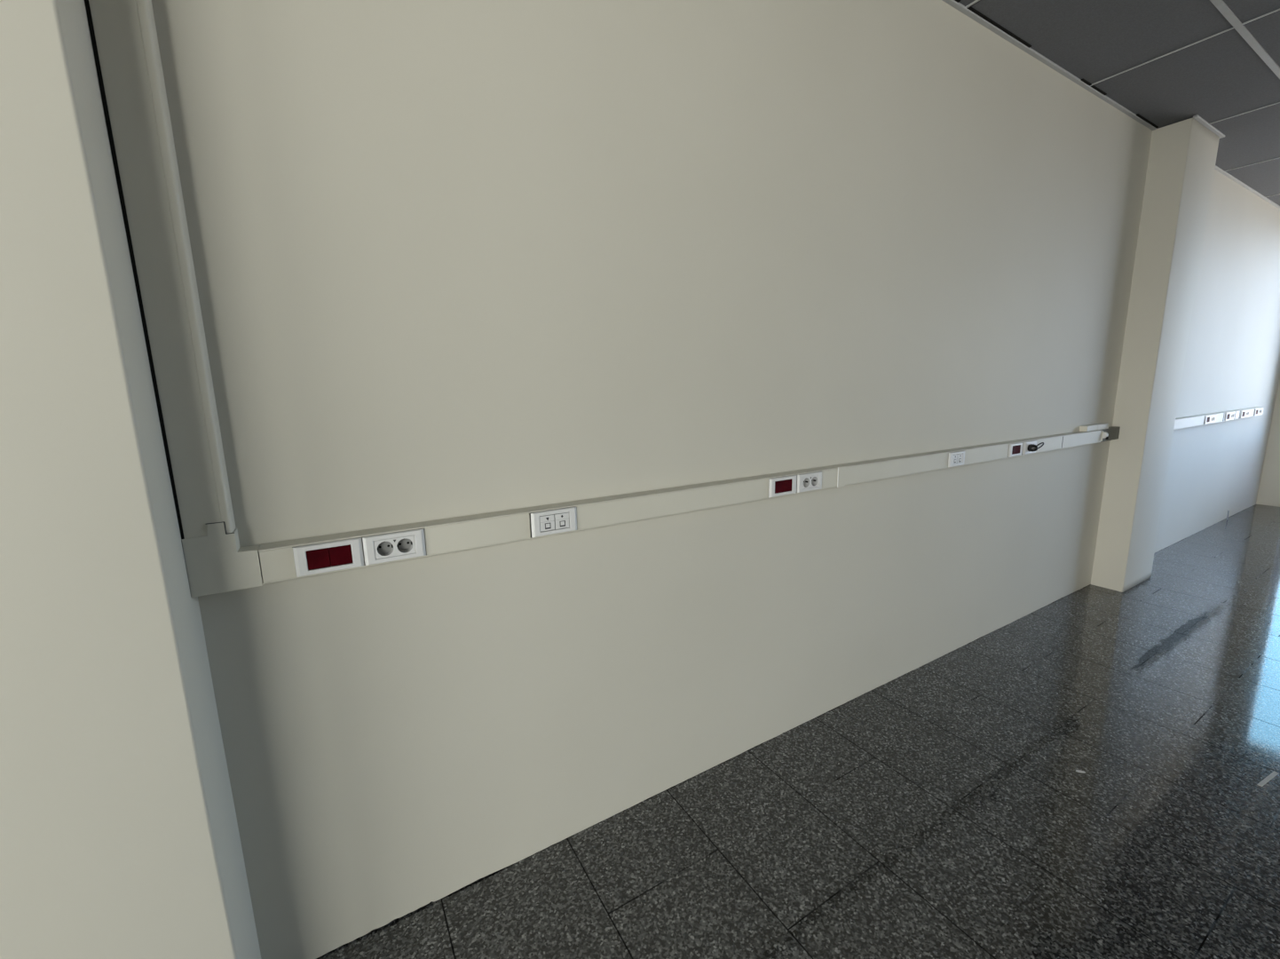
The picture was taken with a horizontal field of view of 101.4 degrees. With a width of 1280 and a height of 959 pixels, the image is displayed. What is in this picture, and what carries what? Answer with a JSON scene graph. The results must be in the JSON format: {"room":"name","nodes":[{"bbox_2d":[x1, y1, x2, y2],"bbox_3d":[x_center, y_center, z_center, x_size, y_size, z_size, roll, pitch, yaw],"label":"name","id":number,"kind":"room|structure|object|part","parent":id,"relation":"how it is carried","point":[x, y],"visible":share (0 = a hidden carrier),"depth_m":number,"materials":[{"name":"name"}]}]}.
{"room":"empty office","nodes":[
{"label":"empty office","id":0,"kind":"room"},
{"bbox_2d":[0,0,260,958],"bbox_3d":[-1.302,-0.130,0.770,0.866,2.997,0.204,-7,12,-30],"label":"pillar","id":1,"kind":"structure","parent":0,"point":[120,838],"depth_m":0.91,"materials":[{"name":"beige paint"}]},
{"bbox_2d":[151,0,1279,958],"bbox_3d":[-0.765,-0.347,1.356,18.120,3.200,0.301,-7,12,-30],"label":"wall","id":2,"kind":"structure","parent":0,"point":[452,258],"depth_m":1.62,"materials":[{"name":"beige paint"}]},
{"bbox_2d":[84,0,236,538],"bbox_3d":[-0.946,-0.773,0.970,0.086,1.807,0.051,-7,12,-30],"label":"cable trunking","id":3,"kind":"object","parent":2,"relation":"attached to","point":[124,40],"visible":1,"depth_m":1.01,"materials":[{"name":"beige plastic"}]},
{"bbox_2d":[181,521,263,597],"bbox_3d":[-0.909,0.164,1.145,0.124,0.155,0.054,-7,12,-30],"label":"trunking elbow","id":4,"kind":"object","parent":2,"relation":"attached to","point":[216,562],"visible":0.98,"depth_m":1.12,"materials":[{"name":"white plastic"}]},
{"bbox_2d":[257,426,1120,584],"bbox_3d":[1.206,-0.064,2.386,4.800,0.086,0.053,-7,12,-30],"label":"cable trunking","id":5,"kind":"object","parent":2,"relation":"attached to","point":[470,532],"visible":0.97,"depth_m":1.66,"materials":[{"name":"beige plastic"}]},
{"bbox_3d":[-0.816,0.192,1.180,0.063,0.072,0.004,-7,12,-30],"label":"lid","id":6,"kind":"part","parent":5,"relation":"part of","materials":[{"name":"beige plastic"}]},
{"bbox_2d":[292,537,364,576],"bbox_3d":[-0.730,0.181,1.231,0.138,0.070,0.020,-7,12,-30],"label":"outlet","id":7,"kind":"object","parent":5,"relation":"attached to","point":[318,557],"visible":1,"depth_m":1.22,"materials":[{"name":"white plastic"}]},
{"bbox_2d":[306,547,331,569],"bbox_3d":[-0.749,0.183,1.220,0.044,0.045,0.016,-7,12,-30],"label":"socket","id":8,"kind":"object","parent":7,"relation":"attached to","point":[318,558],"depth_m":1.21,"materials":[{"name":"red plastic"}]},
{"bbox_2d":[328,544,352,566],"bbox_3d":[-0.710,0.178,1.242,0.044,0.045,0.016,-7,12,-30],"label":"socket","id":9,"kind":"object","parent":7,"relation":"attached to","point":[340,555],"depth_m":1.23,"materials":[{"name":"red plastic"}]},
{"bbox_2d":[362,528,426,565],"bbox_3d":[-0.610,0.166,1.303,0.138,0.070,0.024,-7,12,-30],"label":"double socket","id":10,"kind":"object","parent":5,"relation":"attached to","point":[411,543],"visible":1,"depth_m":1.30,"materials":[{"name":"white plastic"}]},
{"bbox_3d":[-0.609,0.166,1.301,0.090,0.045,0.017,-7,12,-30],"label":"socket plate","id":11,"kind":"part","parent":10,"relation":"part of","materials":[{"name":"white plastic"}]},
{"bbox_3d":[-0.429,0.144,1.406,0.277,0.072,0.004,-7,12,-30],"label":"lid","id":12,"kind":"part","parent":5,"relation":"part of","materials":[{"name":"beige plastic"}]},
{"bbox_2d":[529,506,576,537],"bbox_3d":[-0.248,0.121,1.512,0.138,0.070,0.020,-7,12,-30],"label":"outlet","id":13,"kind":"object","parent":5,"relation":"attached to","point":[559,520],"visible":1,"depth_m":1.50,"materials":[{"name":"white plastic"}]},
{"bbox_3d":[0.144,0.073,1.741,0.770,0.072,0.004,-7,12,-30],"label":"lid","id":14,"kind":"part","parent":5,"relation":"part of","materials":[{"name":"beige plastic"}]},
{"bbox_2d":[768,474,796,497],"bbox_3d":[0.535,0.024,1.970,0.138,0.070,0.020,-7,12,-30],"label":"outlet","id":15,"kind":"object","parent":5,"relation":"attached to","point":[781,485],"visible":1,"depth_m":1.96,"materials":[{"name":"white plastic"}]},
{"bbox_2d":[774,480,783,493],"bbox_3d":[0.515,0.026,1.958,0.044,0.045,0.016,-7,12,-30],"label":"socket","id":16,"kind":"object","parent":15,"relation":"attached to","point":[778,484],"depth_m":1.95,"materials":[{"name":"red plastic"}]},
{"bbox_2d":[783,478,792,491],"bbox_3d":[0.554,0.022,1.981,0.044,0.045,0.016,-7,12,-30],"label":"socket","id":17,"kind":"object","parent":15,"relation":"attached to","point":[787,482],"depth_m":1.97,"materials":[{"name":"red plastic"}]},
{"bbox_2d":[796,471,821,492],"bbox_3d":[0.657,0.009,2.044,0.138,0.070,0.024,-7,12,-30],"label":"double socket","id":18,"kind":"object","parent":5,"relation":"attached to","point":[812,480],"visible":1,"depth_m":2.04,"materials":[{"name":"white plastic"}]},
{"bbox_3d":[0.659,0.009,2.042,0.090,0.045,0.017,-7,12,-30],"label":"socket plate","id":19,"kind":"part","parent":18,"relation":"part of","materials":[{"name":"white plastic"}]},
{"bbox_3d":[0.761,-0.004,2.102,0.098,0.072,0.004,-7,12,-30],"label":"lid","id":20,"kind":"part","parent":5,"relation":"part of","materials":[{"name":"beige plastic"}]},
{"bbox_3d":[1.161,-0.053,2.335,0.754,0.072,0.004,-7,12,-30],"label":"lid","id":21,"kind":"part","parent":5,"relation":"part of","materials":[{"name":"beige plastic"}]},
{"bbox_2d":[948,450,965,466],"bbox_3d":[1.544,-0.101,2.560,0.138,0.070,0.020,-7,12,-30],"label":"outlet","id":22,"kind":"object","parent":5,"relation":"attached to","point":[954,458],"visible":1,"depth_m":2.55,"materials":[{"name":"white plastic"}]},
{"bbox_3d":[1.792,-0.132,2.704,0.434,0.072,0.004,-7,12,-30],"label":"lid","id":23,"kind":"part","parent":5,"relation":"part of","materials":[{"name":"beige plastic"}]},
{"bbox_2d":[1007,442,1022,457],"bbox_3d":[2.040,-0.163,2.849,0.138,0.070,0.020,-7,12,-30],"label":"outlet","id":24,"kind":"object","parent":5,"relation":"attached to","point":[1015,449],"visible":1,"depth_m":2.83,"materials":[{"name":"white plastic"}]},
{"bbox_2d":[1011,445,1016,454],"bbox_3d":[2.021,-0.160,2.838,0.044,0.045,0.016,-7,12,-30],"label":"socket","id":25,"kind":"object","parent":24,"relation":"attached to","point":[1014,447],"depth_m":2.83,"materials":[{"name":"red plastic"}]},
{"bbox_2d":[1016,444,1020,453],"bbox_3d":[2.059,-0.165,2.861,0.044,0.045,0.016,-7,12,-30],"label":"socket","id":26,"kind":"object","parent":24,"relation":"attached to","point":[1018,446],"depth_m":2.85,"materials":[{"name":"red plastic"}]},
{"bbox_2d":[1021,440,1037,454],"bbox_3d":[2.179,-0.180,2.933,0.138,0.070,0.024,-7,12,-30],"label":"double socket","id":27,"kind":"object","parent":5,"relation":"attached to","point":[1024,451],"visible":0.68,"depth_m":2.90,"materials":[{"name":"white plastic"}]},
{"bbox_2d":[1027,442,1044,451],"bbox_3d":[2.192,-0.182,2.909,0.076,0.051,0.062,-7,12,-30],"label":"plug","id":28,"kind":"object","parent":27,"relation":"attached to","point":[1031,447],"visible":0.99,"depth_m":2.89,"materials":[{"name":"black plastic"}]},
{"bbox_3d":[2.383,-0.205,3.050,0.329,0.072,0.004,-7,12,-30],"label":"lid","id":29,"kind":"part","parent":5,"relation":"part of","materials":[{"name":"beige plastic"}]},
{"bbox_3d":[2.768,-0.253,3.275,0.557,0.072,0.004,-7,12,-30],"label":"lid","id":30,"kind":"part","parent":5,"relation":"part of","materials":[{"name":"beige plastic"}]},
{"bbox_2d":[1079,422,1109,431],"bbox_3d":[2.954,-0.340,3.404,0.330,0.036,0.044,-7,12,-30],"label":"junction box","id":31,"kind":"object","parent":5,"relation":"on","point":[1095,426],"visible":1,"depth_m":3.36,"materials":[{"name":"beige plastic"}]},
{"bbox_2d":[1100,430,1108,441],"bbox_3d":[3.025,-0.284,3.424,0.036,0.066,0.066,-7,12,-30],"label":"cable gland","id":32,"kind":"object","parent":5,"relation":"attached to","point":[1104,435],"visible":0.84,"depth_m":3.41,"materials":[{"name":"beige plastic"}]},
{"bbox_2d":[942,0,1279,209],"bbox_3d":[-0.666,-1.690,0.900,18.120,0.010,0.201,-7,12,-30],"label":"trim","id":33,"kind":"structure","parent":2,"relation":"attached to","point":[959,6],"depth_m":2.71,"materials":[{"name":"white metal"}]},
{"bbox_2d":[1173,406,1264,429],"bbox_3d":[5.092,-0.545,4.659,3.187,0.082,0.051,-7,12,-30],"label":"cable trunking","id":34,"kind":"object","parent":2,"relation":"attached to","point":[1181,422],"visible":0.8,"depth_m":4.45,"materials":[{"name":"beige plastic"}]},
{"bbox_3d":[4.279,-0.440,4.158,1.264,0.072,0.004,-7,12,-30],"label":"lid","id":35,"kind":"part","parent":34,"relation":"part of","materials":[{"name":"beige plastic"}]},
{"bbox_2d":[1203,415,1210,424],"bbox_3d":[4.883,-0.515,4.511,0.138,0.070,0.020,-7,12,-30],"label":"outlet","id":36,"kind":"object","parent":34,"relation":"attached to","point":[1207,418],"visible":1,"depth_m":4.49,"materials":[{"name":"white plastic"}]},
{"bbox_2d":[1209,414,1216,423],"bbox_3d":[5.002,-0.530,4.583,0.138,0.070,0.024,-7,12,-30],"label":"double socket","id":37,"kind":"object","parent":34,"relation":"attached to","point":[1212,416],"visible":0.77,"depth_m":4.57,"materials":[{"name":"white plastic"}]},
{"bbox_3d":[5.197,-0.554,4.694,0.305,0.072,0.004,-7,12,-30],"label":"lid","id":38,"kind":"part","parent":34,"relation":"part of","materials":[{"name":"beige plastic"}]},
{"bbox_2d":[1224,411,1231,420],"bbox_3d":[5.389,-0.578,4.807,0.138,0.070,0.020,-7,12,-30],"label":"outlet","id":39,"kind":"object","parent":34,"relation":"attached to","point":[1227,414],"visible":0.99,"depth_m":4.79,"materials":[{"name":"white plastic"}]},
{"bbox_2d":[1229,411,1235,419],"bbox_3d":[5.509,-0.593,4.879,0.138,0.070,0.024,-7,12,-30],"label":"double socket","id":40,"kind":"object","parent":34,"relation":"attached to","point":[1232,415],"visible":0.67,"depth_m":4.87,"materials":[{"name":"white plastic"}]},
{"bbox_3d":[5.665,-0.612,4.968,0.215,0.072,0.004,-7,12,-30],"label":"lid","id":41,"kind":"part","parent":34,"relation":"part of","materials":[{"name":"beige plastic"}]},
{"bbox_2d":[1240,410,1246,418],"bbox_3d":[5.819,-0.631,5.058,0.138,0.070,0.020,-7,12,-30],"label":"outlet","id":42,"kind":"object","parent":34,"relation":"attached to","point":[1243,412],"visible":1,"depth_m":5.04,"materials":[{"name":"white plastic"}]},
{"bbox_2d":[1244,409,1249,417],"bbox_3d":[5.938,-0.646,5.130,0.138,0.070,0.024,-7,12,-30],"label":"double socket","id":43,"kind":"object","parent":34,"relation":"attached to","point":[1247,412],"visible":0.73,"depth_m":5.12,"materials":[{"name":"white plastic"}]},
{"bbox_3d":[6.085,-0.664,5.213,0.195,0.072,0.004,-7,12,-30],"label":"lid","id":44,"kind":"part","parent":34,"relation":"part of","materials":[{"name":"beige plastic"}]},
{"bbox_2d":[1253,408,1259,415],"bbox_3d":[6.231,-0.682,5.299,0.138,0.070,0.020,-7,12,-30],"label":"outlet","id":45,"kind":"object","parent":34,"relation":"attached to","point":[1256,410],"visible":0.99,"depth_m":5.28,"materials":[{"name":"white plastic"}]},
{"bbox_2d":[1257,407,1263,415],"bbox_3d":[6.350,-0.697,5.371,0.138,0.070,0.024,-7,12,-30],"label":"double socket","id":46,"kind":"object","parent":34,"relation":"attached to","point":[1260,408],"visible":0.71,"depth_m":5.36,"materials":[{"name":"white plastic"}]},
{"bbox_2d":[316,504,1279,958],"bbox_3d":[1.395,1.879,-1.869,18.720,0.150,8.600,-7,12,-30],"label":"floor","id":47,"kind":"structure","parent":0,"point":[942,809],"depth_m":1.78,"materials":[{"name":"stone"}]},
{"bbox_2d":[1256,770,1278,786],"bbox_3d":[2.329,1.109,1.941,0.150,0.002,0.012,-6,11,-24],"label":"strip","id":48,"kind":"object","parent":47,"relation":"on","point":[1274,773],"visible":1,"depth_m":1.94,"materials":[{"name":"grey metal"}]},
{"bbox_2d":[954,0,1279,205],"bbox_3d":[1.427,-1.184,-2.353,18.340,0.051,8.000,-7,12,-30],"label":"ceiling","id":49,"kind":"structure","parent":0,"point":[1166,62],"depth_m":2.53,"materials":[{"name":"grey tile"}]},
{"bbox_2d":[1090,118,1219,592],"bbox_3d":[3.520,-0.730,3.601,0.534,2.997,0.182,-7,12,-30],"label":"column","id":50,"kind":"structure","parent":0,"point":[1182,156],"depth_m":3.46,"materials":[{"name":"beige paint"}]},
{"bbox_2d":[1256,379,1279,506],"bbox_3d":[9.233,-0.746,2.440,0.220,3.200,8.600,-7,12,-30],"label":"wall","id":51,"kind":"structure","parent":0,"point":[1268,493],"depth_m":5.91,"materials":[{"name":"beige paint"}]}
]}

